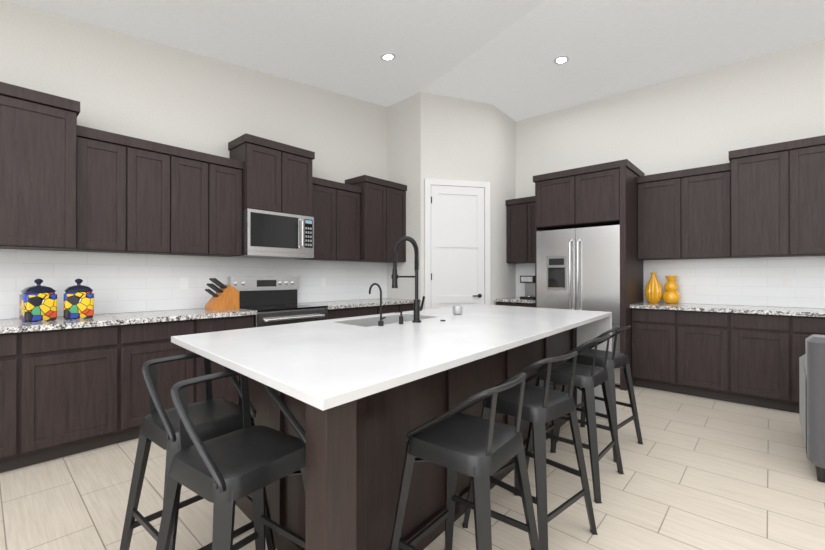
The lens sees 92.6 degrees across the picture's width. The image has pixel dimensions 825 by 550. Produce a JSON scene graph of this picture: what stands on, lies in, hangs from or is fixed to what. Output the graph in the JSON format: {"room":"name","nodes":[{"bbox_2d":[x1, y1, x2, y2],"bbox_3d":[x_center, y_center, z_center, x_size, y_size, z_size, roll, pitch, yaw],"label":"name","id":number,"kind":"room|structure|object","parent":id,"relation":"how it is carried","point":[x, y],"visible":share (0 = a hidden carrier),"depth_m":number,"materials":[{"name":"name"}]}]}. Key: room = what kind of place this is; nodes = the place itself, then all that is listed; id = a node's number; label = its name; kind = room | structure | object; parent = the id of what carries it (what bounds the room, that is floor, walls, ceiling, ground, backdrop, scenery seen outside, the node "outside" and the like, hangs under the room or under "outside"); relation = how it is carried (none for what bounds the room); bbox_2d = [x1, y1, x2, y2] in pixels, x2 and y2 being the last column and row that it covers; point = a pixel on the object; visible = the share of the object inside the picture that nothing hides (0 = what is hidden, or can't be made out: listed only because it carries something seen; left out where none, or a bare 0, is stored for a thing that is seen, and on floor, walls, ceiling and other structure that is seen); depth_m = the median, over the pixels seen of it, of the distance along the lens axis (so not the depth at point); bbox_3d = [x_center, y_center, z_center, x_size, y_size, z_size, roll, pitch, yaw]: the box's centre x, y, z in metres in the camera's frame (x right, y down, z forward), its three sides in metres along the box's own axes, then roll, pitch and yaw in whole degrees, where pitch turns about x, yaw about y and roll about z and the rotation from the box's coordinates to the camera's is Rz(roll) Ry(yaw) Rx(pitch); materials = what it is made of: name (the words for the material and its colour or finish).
{"room":"kitchen","nodes":[
{"label":"kitchen","id":0,"kind":"room"},
{"bbox_2d":[0,0,386,319],"bbox_3d":[-2.262,-0.814,3.680,0.150,4.100,8.800,0,0,42],"label":"wall","id":1,"kind":"structure","parent":0,"point":[111,81],"depth_m":3.67,"materials":[{"name":"paint"}]},
{"bbox_2d":[0,82,91,251],"bbox_3d":[-2.707,-0.717,2.791,0.376,1.058,0.590,0,0,42],"label":"upper cabinet","id":2,"kind":"object","parent":1,"relation":"attached to","point":[67,183],"depth_m":2.71,"materials":[{"name":"brown wood"}]},
{"bbox_2d":[88,128,139,253],"bbox_3d":[-2.454,-0.640,3.126,0.301,0.908,0.372,0,0,42],"label":"upper cabinet","id":3,"kind":"object","parent":1,"relation":"attached to","point":[115,157],"depth_m":3.07,"materials":[{"name":"brown wood"}]},
{"bbox_2d":[140,139,179,254],"bbox_3d":[-2.268,-0.639,3.330,0.301,0.908,0.435,0,0,42],"label":"upper cabinet","id":4,"kind":"object","parent":1,"relation":"attached to","point":[159,162],"depth_m":3.29,"materials":[{"name":"brown wood"}]},
{"bbox_2d":[0,249,386,318],"bbox_3d":[-1.974,0.069,3.879,0.003,0.503,4.788,0,0,42],"label":"backsplash","id":5,"kind":"structure","parent":1,"relation":"attached to","point":[121,282],"depth_m":3.53,"materials":[{"name":"tile"}]},
{"bbox_2d":[180,277,187,289],"bbox_3d":[-2.139,0.079,3.692,0.003,0.115,0.070,0,0,42],"label":"electrical outlet","id":6,"kind":"object","parent":5,"relation":"attached to","point":[183,283],"visible":1,"depth_m":3.69,"materials":[{"name":"white plastic"}]},
{"bbox_2d":[321,277,325,286],"bbox_3d":[-1.098,0.084,4.841,0.003,0.115,0.070,0,0,42],"label":"electrical outlet","id":7,"kind":"object","parent":5,"relation":"attached to","point":[323,281],"visible":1,"depth_m":4.84,"materials":[{"name":"white plastic"}]},
{"bbox_2d":[172,148,219,256],"bbox_3d":[-2.061,-0.638,3.559,0.301,0.908,0.435,0,0,42],"label":"upper cabinet","id":8,"kind":"object","parent":1,"relation":"attached to","point":[199,171],"depth_m":3.52,"materials":[{"name":"brown wood"}]},
{"bbox_2d":[220,156,243,256],"bbox_3d":[-1.876,-0.638,3.763,0.301,0.908,0.372,0,0,42],"label":"upper cabinet","id":9,"kind":"object","parent":1,"relation":"attached to","point":[230,212],"depth_m":3.72,"materials":[{"name":"brown wood"}]},
{"bbox_2d":[228,133,287,213],"bbox_3d":[-1.576,-0.987,4.039,0.376,0.706,0.432,0,0,42],"label":"upper cabinet","id":10,"kind":"object","parent":1,"relation":"attached to","point":[264,168],"depth_m":3.89,"materials":[{"name":"brown wood"}]},
{"bbox_2d":[236,208,313,258],"bbox_3d":[-1.448,-0.408,4.127,0.441,0.443,0.734,0,0,42],"label":"microwave","id":11,"kind":"object","parent":10,"relation":"attached to","point":[267,234],"visible":1,"depth_m":3.96,"materials":[{"name":"silver metal"}]},
{"bbox_2d":[288,146,315,217],"bbox_3d":[-1.371,-0.986,4.266,0.376,0.706,0.432,0,0,42],"label":"upper cabinet","id":12,"kind":"object","parent":1,"relation":"attached to","point":[301,183],"depth_m":4.20,"materials":[{"name":"brown wood"}]},
{"bbox_2d":[297,178,343,260],"bbox_3d":[-1.107,-0.634,4.611,0.301,0.908,0.432,0,0,42],"label":"upper cabinet","id":13,"kind":"object","parent":1,"relation":"attached to","point":[329,220],"depth_m":4.56,"materials":[{"name":"brown wood"}]},
{"bbox_2d":[344,182,355,261],"bbox_3d":[-0.902,-0.633,4.837,0.301,0.908,0.433,0,0,42],"label":"upper cabinet","id":14,"kind":"object","parent":1,"relation":"attached to","point":[349,190],"depth_m":4.78,"materials":[{"name":"brown wood"}]},
{"bbox_2d":[345,175,391,261],"bbox_3d":[-0.603,-0.702,5.111,0.376,1.048,0.502,0,0,42],"label":"upper cabinet","id":15,"kind":"object","parent":1,"relation":"attached to","point":[373,195],"depth_m":4.97,"materials":[{"name":"brown wood"}]},
{"bbox_2d":[392,182,406,261],"bbox_3d":[-0.373,-0.701,5.365,0.376,1.048,0.436,0,0,42],"label":"upper cabinet","id":16,"kind":"object","parent":1,"relation":"attached to","point":[398,190],"depth_m":5.31,"materials":[{"name":"brown wood"}]},
{"bbox_2d":[0,386,824,549],"bbox_3d":[0.572,1.285,1.101,7.800,0.120,8.800,0,0,42],"label":"floor","id":17,"kind":"structure","parent":0,"point":[701,473],"depth_m":2.21,"materials":[{"name":"beige tile"}]},
{"bbox_2d":[0,330,39,472],"bbox_3d":[-2.844,0.792,2.463,0.604,0.874,0.653,0,0,42],"label":"base cabinet","id":18,"kind":"object","parent":17,"relation":"on","point":[19,353],"depth_m":2.46,"materials":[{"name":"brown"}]},
{"bbox_2d":[36,326,131,463],"bbox_3d":[-2.500,0.794,2.843,0.604,0.874,0.648,0,0,42],"label":"base cabinet","id":19,"kind":"object","parent":17,"relation":"on","point":[71,387],"depth_m":2.69,"materials":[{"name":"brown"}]},
{"bbox_2d":[0,308,255,333],"bbox_3d":[-2.488,0.337,2.824,0.638,0.036,2.537,0,0,42],"label":"countertop","id":20,"kind":"structure","parent":19,"relation":"on","point":[7,326],"depth_m":2.89,"materials":[{"name":"white stone"}]},
{"bbox_2d":[19,279,56,321],"bbox_3d":[-2.602,0.172,2.742,0.168,0.292,0.168,0,0,34],"label":"canister","id":21,"kind":"object","parent":20,"relation":"on","point":[38,302],"visible":1,"depth_m":2.69,"materials":[{"name":"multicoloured ceramic"}]},
{"bbox_2d":[63,279,93,319],"bbox_3d":[-2.458,0.172,2.901,0.168,0.292,0.168,0,0,-43],"label":"canister","id":22,"kind":"object","parent":20,"relation":"on","point":[78,300],"visible":1,"depth_m":2.84,"materials":[{"name":"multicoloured ceramic"}]},
{"bbox_2d":[205,278,238,310],"bbox_3d":[-1.785,0.175,3.681,0.126,0.293,0.282,0,0,36],"label":"knife block","id":23,"kind":"object","parent":20,"relation":"on","point":[225,297],"visible":1,"depth_m":3.64,"materials":[{"name":"brown wood"}]},
{"bbox_2d":[132,318,207,438],"bbox_3d":[-2.159,0.796,3.219,0.604,0.874,0.643,0,0,42],"label":"base cabinet","id":24,"kind":"object","parent":17,"relation":"on","point":[150,340],"depth_m":3.04,"materials":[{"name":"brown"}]},
{"bbox_2d":[120,353,275,549],"bbox_3d":[-0.888,0.791,1.637,0.472,0.871,0.472,0,0,38],"label":"stool","id":25,"kind":"object","parent":17,"relation":"on","point":[210,417],"visible":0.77,"depth_m":1.59,"materials":[{"name":"black metal"}]},
{"bbox_2d":[156,370,305,549],"bbox_3d":[-0.562,0.790,1.305,0.472,0.871,0.472,0,0,35],"label":"stool","id":26,"kind":"object","parent":17,"relation":"on","point":[223,473],"visible":0.88,"depth_m":1.25,"materials":[{"name":"black metal"}]},
{"bbox_2d":[208,314,255,401],"bbox_3d":[-1.844,0.797,3.566,0.604,0.874,0.571,0,0,42],"label":"base cabinet","id":27,"kind":"object","parent":17,"relation":"on","point":[222,388],"depth_m":3.38,"materials":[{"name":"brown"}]},
{"bbox_2d":[228,277,327,326],"bbox_3d":[-1.353,0.626,4.025,0.700,1.221,0.760,0,0,42],"label":"range","id":28,"kind":"object","parent":17,"relation":"on","point":[271,301],"visible":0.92,"depth_m":4.06,"materials":[{"name":"silver metal"}]},
{"bbox_2d":[328,306,383,319],"bbox_3d":[-0.865,0.802,4.646,0.604,0.874,0.809,0,0,42],"label":"base cabinet","id":29,"kind":"object","parent":17,"relation":"on","point":[356,311],"depth_m":4.44,"materials":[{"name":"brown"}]},
{"bbox_2d":[302,298,412,309],"bbox_3d":[-0.622,0.346,4.882,0.638,0.036,1.481,0,0,42],"label":"countertop","id":30,"kind":"structure","parent":29,"relation":"on","point":[348,305],"depth_m":4.68,"materials":[{"name":"white stone"}]},
{"bbox_2d":[171,236,611,549],"bbox_3d":[0.240,0.483,2.665,1.412,1.495,3.220,0,0,39],"label":"kitchen island","id":31,"kind":"object","parent":17,"relation":"on","point":[361,397],"visible":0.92,"depth_m":1.70,"materials":[{"name":"white stone"}]},
{"bbox_2d":[368,282,445,326],"bbox_3d":[-0.027,0.180,2.574,0.505,0.262,0.224,0,0,-44],"label":"faucet","id":32,"kind":"object","parent":31,"relation":"on","point":[416,320],"depth_m":2.58,"materials":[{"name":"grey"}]},
{"bbox_2d":[391,236,425,322],"bbox_3d":[-0.036,0.023,2.686,0.087,0.577,0.270,0,0,-44],"label":"faucet","id":33,"kind":"object","parent":31,"relation":"on","point":[416,302],"depth_m":2.61,"materials":[{"name":"grey metal"}]},
{"bbox_2d":[453,305,462,314],"bbox_3d":[0.360,0.279,3.149,0.080,0.068,0.080,0,0,42],"label":"candle holder","id":34,"kind":"object","parent":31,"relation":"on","point":[457,309],"visible":1,"depth_m":3.12,"materials":[{"name":"grey"}]},
{"bbox_2d":[384,306,403,313],"bbox_3d":[-0.515,0.803,5.032,0.604,0.874,0.509,0,0,42],"label":"base cabinet","id":35,"kind":"object","parent":17,"relation":"on","point":[387,309],"depth_m":4.88,"materials":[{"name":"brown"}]},
{"bbox_2d":[404,302,412,310],"bbox_3d":[-0.289,0.805,5.281,0.604,0.874,0.439,0,0,42],"label":"base cabinet","id":36,"kind":"object","parent":17,"relation":"on","point":[408,306],"depth_m":5.08,"materials":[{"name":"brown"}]},
{"bbox_2d":[389,373,539,549],"bbox_3d":[0.193,0.790,1.447,0.472,0.871,0.472,0,0,39],"label":"stool","id":37,"kind":"object","parent":17,"relation":"on","point":[453,441],"visible":1,"depth_m":1.39,"materials":[{"name":"black metal"}]},
{"bbox_2d":[496,302,521,306],"bbox_3d":[1.505,0.806,5.581,0.395,0.875,0.604,0,0,42],"label":"base cabinet","id":38,"kind":"object","parent":17,"relation":"on","point":[497,303],"depth_m":5.35,"materials":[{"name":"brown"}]},
{"bbox_2d":[494,298,536,301],"bbox_3d":[1.585,0.348,5.479,0.653,0.036,0.638,0,0,42],"label":"countertop","id":39,"kind":"structure","parent":38,"relation":"on","point":[499,299],"depth_m":5.29,"materials":[{"name":"white stone"}]},
{"bbox_2d":[520,276,534,298],"bbox_3d":[1.685,0.170,5.494,0.255,0.320,0.303,0,0,42],"label":"coffee maker","id":40,"kind":"object","parent":39,"relation":"on","point":[529,281],"visible":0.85,"depth_m":5.46,"materials":[{"name":"black plastic"}]},
{"bbox_2d":[522,302,536,306],"bbox_3d":[1.696,0.805,5.408,0.396,0.875,0.604,0,0,42],"label":"base cabinet","id":41,"kind":"object","parent":17,"relation":"on","point":[524,304],"depth_m":5.15,"materials":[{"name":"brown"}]},
{"bbox_2d":[462,351,597,549],"bbox_3d":[0.561,0.792,1.905,0.472,0.871,0.472,0,0,-40],"label":"stool","id":42,"kind":"object","parent":17,"relation":"on","point":[541,406],"visible":0.77,"depth_m":1.80,"materials":[{"name":"black metal"}]},
{"bbox_2d":[525,334,623,502],"bbox_3d":[0.990,0.795,2.438,0.472,0.871,0.472,0,0,43],"label":"stool","id":43,"kind":"object","parent":17,"relation":"on","point":[588,378],"visible":0.73,"depth_m":2.34,"materials":[{"name":"black metal"}]},
{"bbox_2d":[536,225,619,386],"bbox_3d":[2.126,0.348,4.844,0.950,1.784,0.812,0,0,42],"label":"refrigerator","id":44,"kind":"object","parent":17,"relation":"on","point":[578,268],"visible":0.5,"depth_m":4.53,"materials":[{"name":"silver metal"}]},
{"bbox_2d":[557,325,642,462],"bbox_3d":[1.364,0.797,2.902,0.472,0.871,0.472,0,0,-41],"label":"stool","id":45,"kind":"object","parent":17,"relation":"on","point":[614,359],"visible":0.69,"depth_m":2.84,"materials":[{"name":"black metal"}]},
{"bbox_2d":[630,310,685,393],"bbox_3d":[2.797,0.801,4.409,0.493,0.875,0.604,0,0,42],"label":"base cabinet","id":46,"kind":"object","parent":17,"relation":"on","point":[657,337],"depth_m":4.18,"materials":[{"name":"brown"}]},
{"bbox_2d":[686,310,741,403],"bbox_3d":[3.086,0.800,4.147,0.563,0.875,0.604,0,0,42],"label":"base cabinet","id":47,"kind":"object","parent":17,"relation":"on","point":[713,341],"depth_m":3.87,"materials":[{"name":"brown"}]},
{"bbox_2d":[742,314,805,412],"bbox_3d":[3.401,0.799,3.862,0.563,0.875,0.604,0,0,42],"label":"base cabinet","id":48,"kind":"object","parent":17,"relation":"on","point":[748,355],"depth_m":3.59,"materials":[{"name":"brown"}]},
{"bbox_2d":[630,302,824,317],"bbox_3d":[3.386,0.341,3.847,2.124,0.036,0.638,0,0,42],"label":"countertop","id":49,"kind":"structure","parent":48,"relation":"on","point":[794,312],"depth_m":3.81,"materials":[{"name":"white stone"}]},
{"bbox_2d":[645,272,661,302],"bbox_3d":[2.825,0.148,4.618,0.181,0.355,0.181,0,0,42],"label":"vase","id":50,"kind":"object","parent":49,"relation":"on","point":[653,290],"visible":1,"depth_m":4.57,"materials":[{"name":"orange ceramic"}]},
{"bbox_2d":[662,276,680,303],"bbox_3d":[2.961,0.168,4.508,0.175,0.315,0.175,0,0,42],"label":"vase","id":51,"kind":"object","parent":49,"relation":"on","point":[671,295],"visible":1,"depth_m":4.46,"materials":[{"name":"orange ceramic"}]},
{"bbox_2d":[799,334,824,482],"bbox_3d":[3.464,0.798,1.997,2.115,0.859,0.970,0,0,42],"label":"sofa","id":52,"kind":"object","parent":17,"relation":"on","point":[812,389],"visible":1,"depth_m":2.34,"materials":[{"name":"fabric"}]},
{"bbox_2d":[802,318,824,337],"bbox_3d":[3.716,0.797,3.576,0.563,0.875,0.604,0,0,42],"label":"base cabinet","id":53,"kind":"object","parent":17,"relation":"on","point":[813,325],"depth_m":3.40,"materials":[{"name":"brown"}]},
{"bbox_2d":[5,0,824,121],"bbox_3d":[-0.174,-1.901,0.942,15.000,1.350,15.000,0,0,-32],"label":"ceiling","id":54,"kind":"structure","parent":0,"point":[501,55],"depth_m":3.85,"materials":[{"name":"paint"}]},
{"bbox_2d":[381,53,395,60],"bbox_3d":[-0.260,-2.328,4.208,0.164,0.011,0.164,-3,5,42],"label":"recessed light","id":55,"kind":"object","parent":54,"relation":"in","point":[387,56],"visible":1,"depth_m":4.20,"materials":[{"name":"white"}]},
{"bbox_2d":[554,55,568,63],"bbox_3d":[1.645,-2.373,4.350,0.164,0.011,0.164,1,-3,42],"label":"recessed light","id":56,"kind":"object","parent":54,"relation":"in","point":[562,59],"visible":1,"depth_m":4.34,"materials":[{"name":"white"}]},
{"bbox_2d":[387,92,515,309],"bbox_3d":[0.597,-0.805,5.805,1.230,4.100,1.510,0,0,42],"label":"wall","id":57,"kind":"structure","parent":0,"point":[432,136],"depth_m":5.41,"materials":[{"name":"paint"}]},
{"bbox_2d":[424,178,489,308],"bbox_3d":[0.615,-0.018,5.325,0.928,2.523,0.032,0,0,-13],"label":"door frame","id":58,"kind":"structure","parent":57,"relation":"attached to","point":[428,182],"depth_m":5.27,"materials":[{"name":"white wood"}]},
{"bbox_2d":[431,185,483,308],"bbox_3d":[0.618,0.017,5.302,0.762,2.428,0.073,0,0,-13],"label":"door","id":59,"kind":"structure","parent":57,"relation":"in","point":[457,245],"depth_m":5.33,"materials":[{"name":"white wood"}]},
{"bbox_2d":[516,39,824,308],"bbox_3d":[3.532,-0.811,4.264,7.650,4.100,0.150,0,0,42],"label":"wall","id":60,"kind":"structure","parent":0,"point":[715,116],"depth_m":4.51,"materials":[{"name":"paint"}]},
{"bbox_2d":[506,197,533,262],"bbox_3d":[1.605,-0.629,5.701,0.390,0.908,0.301,0,0,42],"label":"upper cabinet","id":61,"kind":"object","parent":60,"relation":"attached to","point":[519,213],"depth_m":5.58,"materials":[{"name":"brown wood"}]},
{"bbox_2d":[530,196,534,262],"bbox_3d":[1.800,-0.630,5.524,0.390,0.908,0.301,0,0,42],"label":"upper cabinet","id":62,"kind":"object","parent":60,"relation":"attached to","point":[532,197],"depth_m":5.44,"materials":[{"name":"brown wood"}]},
{"bbox_2d":[534,167,584,230],"bbox_3d":[2.002,-0.913,5.022,0.543,0.646,0.776,0,0,42],"label":"upper cabinet","id":63,"kind":"object","parent":60,"relation":"attached to","point":[558,194],"depth_m":4.73,"materials":[{"name":"brown wood"}]},
{"bbox_2d":[582,160,637,226],"bbox_3d":[2.310,-0.914,4.743,0.543,0.646,0.776,0,0,42],"label":"upper cabinet","id":64,"kind":"object","parent":60,"relation":"attached to","point":[600,182],"depth_m":4.41,"materials":[{"name":"brown wood"}]},
{"bbox_2d":[637,169,689,259],"bbox_3d":[2.897,-0.659,4.530,0.487,0.958,0.301,0,0,42],"label":"upper cabinet","id":65,"kind":"object","parent":60,"relation":"attached to","point":[663,198],"depth_m":4.41,"materials":[{"name":"brown wood"}]},
{"bbox_2d":[516,256,824,307],"bbox_3d":[2.976,0.073,4.661,3.823,0.503,0.003,0,0,42],"label":"backsplash","id":66,"kind":"structure","parent":60,"relation":"attached to","point":[742,281],"depth_m":4.18,"materials":[{"name":"tile"}]},
{"bbox_2d":[690,164,721,258],"bbox_3d":[3.163,-0.660,4.288,0.487,0.958,0.301,0,0,42],"label":"upper cabinet","id":67,"kind":"object","parent":60,"relation":"attached to","point":[705,182],"depth_m":4.15,"materials":[{"name":"brown wood"}]},
{"bbox_2d":[722,139,801,257],"bbox_3d":[3.477,-0.712,3.953,0.554,1.058,0.376,0,0,42],"label":"upper cabinet","id":68,"kind":"object","parent":60,"relation":"attached to","point":[762,201],"depth_m":3.80,"materials":[{"name":"brown wood"}]},
{"bbox_2d":[802,135,824,255],"bbox_3d":[3.792,-0.713,3.668,0.551,1.058,0.376,0,0,42],"label":"upper cabinet","id":69,"kind":"object","parent":60,"relation":"attached to","point":[813,148],"depth_m":3.57,"materials":[{"name":"brown wood"}]}
]}

